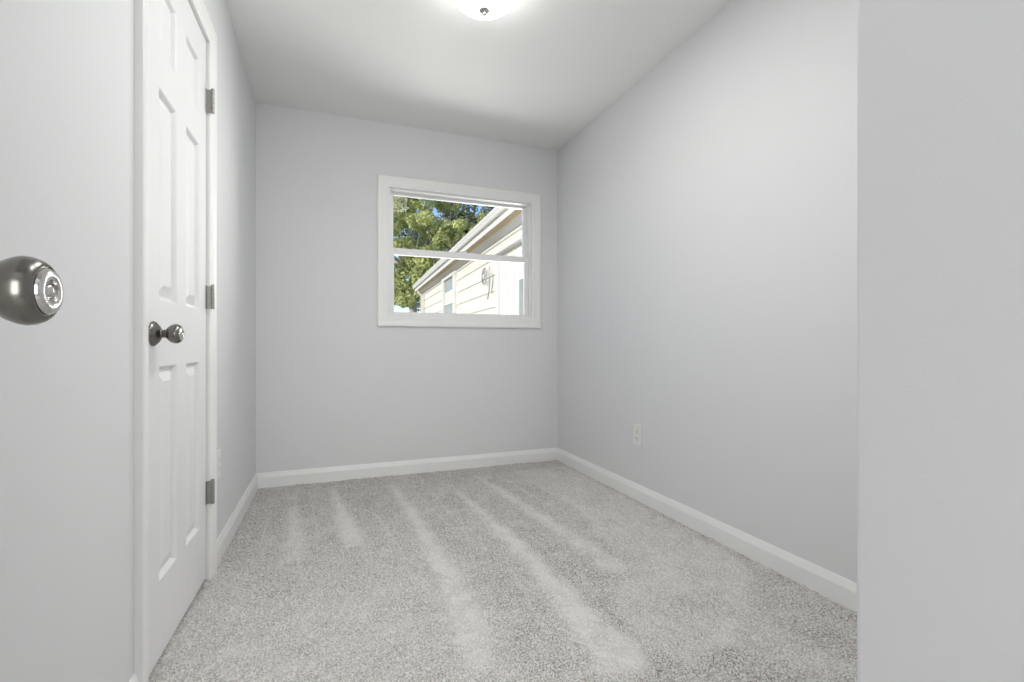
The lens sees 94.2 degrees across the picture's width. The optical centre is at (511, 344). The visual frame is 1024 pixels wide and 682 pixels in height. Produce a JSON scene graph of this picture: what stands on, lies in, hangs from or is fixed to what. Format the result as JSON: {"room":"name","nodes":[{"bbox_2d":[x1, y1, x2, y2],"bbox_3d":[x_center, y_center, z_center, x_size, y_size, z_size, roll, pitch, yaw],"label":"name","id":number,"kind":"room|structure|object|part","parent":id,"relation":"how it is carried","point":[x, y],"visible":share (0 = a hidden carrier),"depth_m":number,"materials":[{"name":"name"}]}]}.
{"room":"empty bedroom","nodes":[
{"label":"empty bedroom","id":0,"kind":"room"},
{"bbox_2d":[0,0,255,681],"bbox_3d":[-0.874,-0.317,0.636,0.265,2.440,5.212,0,0,-20],"label":"wall","id":1,"kind":"structure","parent":0,"point":[67,66],"depth_m":0.95,"materials":[{"name":"grey paint"}]},
{"bbox_2d":[134,0,216,681],"bbox_3d":[-1.054,-0.162,1.536,0.020,2.138,0.760,0,0,-20],"label":"trim","id":2,"kind":"structure","parent":1,"relation":"attached to","point":[141,7],"depth_m":1.19,"materials":[{"name":"white paint"}]},
{"bbox_2d":[149,0,214,675],"bbox_3d":[-1.054,-0.137,1.539,0.104,2.051,0.631,0,0,-21],"label":"door","id":3,"kind":"structure","parent":1,"relation":"in","point":[180,99],"depth_m":1.49,"materials":[{"name":"white paint"}]},
{"bbox_3d":[-0.936,-0.031,1.317,0.035,0.054,0.054,0,0,-21],"label":"knob","id":4,"kind":"part","parent":3,"relation":"part of","materials":[{"name":"silver metal"}]},
{"bbox_3d":[-0.919,-0.031,1.324,0.005,0.037,0.037,0,0,-20],"label":"knob","id":5,"kind":"part","parent":3,"relation":"part of","materials":[{"name":"silver metal"}]},
{"bbox_2d":[129,473,257,681],"bbox_3d":[-0.982,0.860,1.317,0.024,0.096,3.620,0,0,-20],"label":"baseboard","id":6,"kind":"structure","parent":1,"relation":"attached to","point":[227,534],"depth_m":2.27,"materials":[{"name":"white paint"}]},
{"bbox_2d":[188,0,206,579],"bbox_3d":[-1.087,-0.139,1.523,0.050,2.084,0.661,0,0,-20],"label":"trim","id":7,"kind":"structure","parent":1,"relation":"attached to","point":[188,0],"depth_m":1.83,"materials":[{"name":"white paint"}]},
{"bbox_2d":[217,449,220,478],"bbox_3d":[-1.228,0.499,1.988,0.007,0.116,0.071,0,0,-21],"label":"wall outlet","id":8,"kind":"object","parent":1,"relation":"attached to","point":[218,450],"visible":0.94,"depth_m":1.99,"materials":[{"name":"white plastic"}]},
{"bbox_2d":[256,102,556,472],"bbox_3d":[-0.596,-0.317,3.464,2.239,2.440,0.120,0,0,-21],"label":"wall","id":9,"kind":"structure","parent":0,"point":[335,386],"depth_m":3.25,"materials":[{"name":"grey paint"}]},
{"bbox_2d":[257,448,556,488],"bbox_3d":[-0.628,0.860,3.381,2.119,0.096,0.013,0,0,-21],"label":"baseboard","id":10,"kind":"structure","parent":9,"relation":"attached to","point":[337,473],"depth_m":3.31,"materials":[{"name":"white paint"}]},
{"bbox_2d":[377,174,540,327],"bbox_3d":[-0.350,-0.651,3.484,1.228,1.044,0.018,0,0,-21],"label":"trim","id":11,"kind":"structure","parent":9,"relation":"attached to","point":[384,182],"depth_m":3.43,"materials":[{"name":"white paint"}]},
{"bbox_2d":[389,188,530,318],"bbox_3d":[-0.372,-0.648,3.540,1.071,0.892,0.098,0,0,-21],"label":"window","id":12,"kind":"structure","parent":9,"relation":"in","point":[525,259],"depth_m":3.54,"materials":[{"name":"white plastic"}]},
{"bbox_3d":[-0.381,-0.863,3.563,1.045,0.442,0.028,0,0,-21],"label":"sash","id":13,"kind":"part","parent":12,"relation":"part of","materials":[{"name":"white plastic"}]},
{"bbox_3d":[-0.369,-0.448,3.533,1.045,0.470,0.030,0,0,-21],"label":"sash","id":14,"kind":"part","parent":12,"relation":"part of","materials":[{"name":"white plastic"}]},
{"bbox_2d":[224,0,732,150],"bbox_3d":[0.192,-1.597,1.014,2.569,0.120,5.260,0,0,-21],"label":"ceiling","id":15,"kind":"structure","parent":0,"point":[535,74],"depth_m":2.53,"materials":[{"name":"paint"}]},
{"bbox_2d":[453,0,515,19],"bbox_3d":[-0.116,-1.458,1.994,0.320,0.157,0.320,0,0,-21],"label":"ceiling light","id":16,"kind":"object","parent":15,"relation":"attached to","point":[477,9],"visible":1,"depth_m":2.00,"materials":[{"name":"white glass"}]},
{"bbox_2d":[149,460,856,681],"bbox_3d":[0.212,0.907,0.959,2.569,0.019,5.142,0,0,-21],"label":"floor","id":17,"kind":"structure","parent":0,"point":[545,571],"depth_m":1.74,"materials":[{"name":"grey carpet"}]},
{"bbox_2d":[557,0,856,582],"bbox_3d":[0.983,-0.317,2.294,0.120,2.440,3.190,0,0,-21],"label":"wall","id":18,"kind":"structure","parent":0,"point":[707,215],"depth_m":2.16,"materials":[{"name":"grey paint"}]},
{"bbox_2d":[633,424,641,445],"bbox_3d":[0.731,0.525,2.776,0.007,0.122,0.075,0,0,-21],"label":"wall outlet","id":19,"kind":"object","parent":18,"relation":"attached to","point":[637,429],"visible":1,"depth_m":2.77,"materials":[{"name":"white plastic"}]},
{"bbox_2d":[557,448,856,611],"bbox_3d":[0.886,0.860,2.362,0.013,0.096,2.994,0,0,-21],"label":"baseboard","id":20,"kind":"structure","parent":18,"relation":"attached to","point":[838,589],"depth_m":2.09,"materials":[{"name":"white paint"}]},
{"bbox_2d":[857,0,1023,681],"bbox_3d":[1.046,-0.317,0.449,1.074,2.440,0.696,0,0,-21],"label":"wall","id":21,"kind":"structure","parent":0,"point":[940,83],"depth_m":0.50,"materials":[{"name":"grey paint"}]},
{"bbox_3d":[0.873,-0.317,-0.481,2.299,2.440,1.920,0,0,-21],"label":"wall","id":22,"kind":"structure","parent":0,"visible":0},
{"bbox_2d":[0,256,63,324],"bbox_3d":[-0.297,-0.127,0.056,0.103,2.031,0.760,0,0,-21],"label":"door knob","id":23,"kind":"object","parent":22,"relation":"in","point":[31,290],"depth_m":0.36,"materials":[{"name":"silver metal"}]},
{"bbox_3d":[-0.367,-0.043,0.378,0.005,0.037,0.037,0,0,-21],"label":"knob","id":24,"kind":"part","parent":23,"relation":"part of","materials":[{"name":"silver metal"}]},
{"label":"outside","id":25,"kind":"structure","parent":0,"visible":0},
{"bbox_3d":[-8.395,1.578,36.141,70.000,0.150,66.470,0,0,-21],"label":"ground","id":26,"kind":"structure","parent":25,"visible":0},
{"bbox_2d":[393,196,461,311],"bbox_3d":[-4.579,-3.180,21.501,4.785,9.366,4.839,0,0,-21],"label":"tree","id":27,"kind":"object","parent":26,"relation":"on","point":[404,296],"visible":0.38,"depth_m":20.80,"materials":[{"name":"green plant"}]},
{"bbox_2d":[406,210,468,306],"bbox_3d":[-2.436,-1.705,17.542,2.822,6.417,2.811,0,0,-21],"label":"tree","id":28,"kind":"object","parent":26,"relation":"on","point":[446,232],"visible":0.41,"depth_m":16.91,"materials":[{"name":"green plant"}]},
{"bbox_2d":[399,200,492,311],"bbox_3d":[-3.514,-5.714,31.377,8.092,14.482,6.722,0,0,2],"label":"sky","id":29,"kind":"structure","parent":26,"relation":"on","point":[470,217],"depth_m":29.76,"materials":[{"name":"blue"}]},
{"bbox_2d":[412,207,522,314],"bbox_3d":[1.644,-0.827,10.631,6.238,4.660,11.470,0,0,-19],"label":"neighbor house","id":30,"kind":"structure","parent":26,"relation":"on","point":[451,285],"depth_m":7.95,"materials":[{"name":"beige paint"}]},
{"bbox_3d":[-1.446,-0.872,11.006,0.008,1.350,1.090,0,0,-19],"label":"pane","id":31,"kind":"part","parent":30,"relation":"part of","materials":[{"name":"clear glass"}]},
{"bbox_3d":[-0.998,-1.584,9.695,0.036,0.038,11.200,0,0,-19],"label":"frieze moulding","id":32,"kind":"part","parent":30,"relation":"part of","materials":[{"name":"white wood"}]},
{"bbox_2d":[482,267,490,298],"bbox_3d":[-0.436,-1.022,7.858,0.040,0.550,0.504,0,0,-19],"label":"wall ornament","id":33,"kind":"object","parent":30,"relation":"attached to","point":[483,271],"visible":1,"depth_m":7.83,"materials":[{"name":"metal"}]},
{"bbox_3d":[-0.373,-1.007,7.702,0.020,0.520,0.170,0,0,-19],"label":"blade","id":34,"kind":"part","parent":33,"relation":"part of","materials":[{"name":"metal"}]},
{"bbox_3d":[0.190,-0.232,6.101,0.020,1.270,0.530,0,0,-19],"label":"pane","id":35,"kind":"part","parent":30,"relation":"part of","materials":[{"name":"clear glass"}]},
{"bbox_2d":[469,205,494,230],"bbox_3d":[-0.781,-3.742,24.948,3.219,10.490,4.090,0,0,-36],"label":"tree","id":36,"kind":"object","parent":26,"relation":"on","point":[479,218],"visible":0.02,"depth_m":25.27,"materials":[{"name":"green plant"}]}
]}

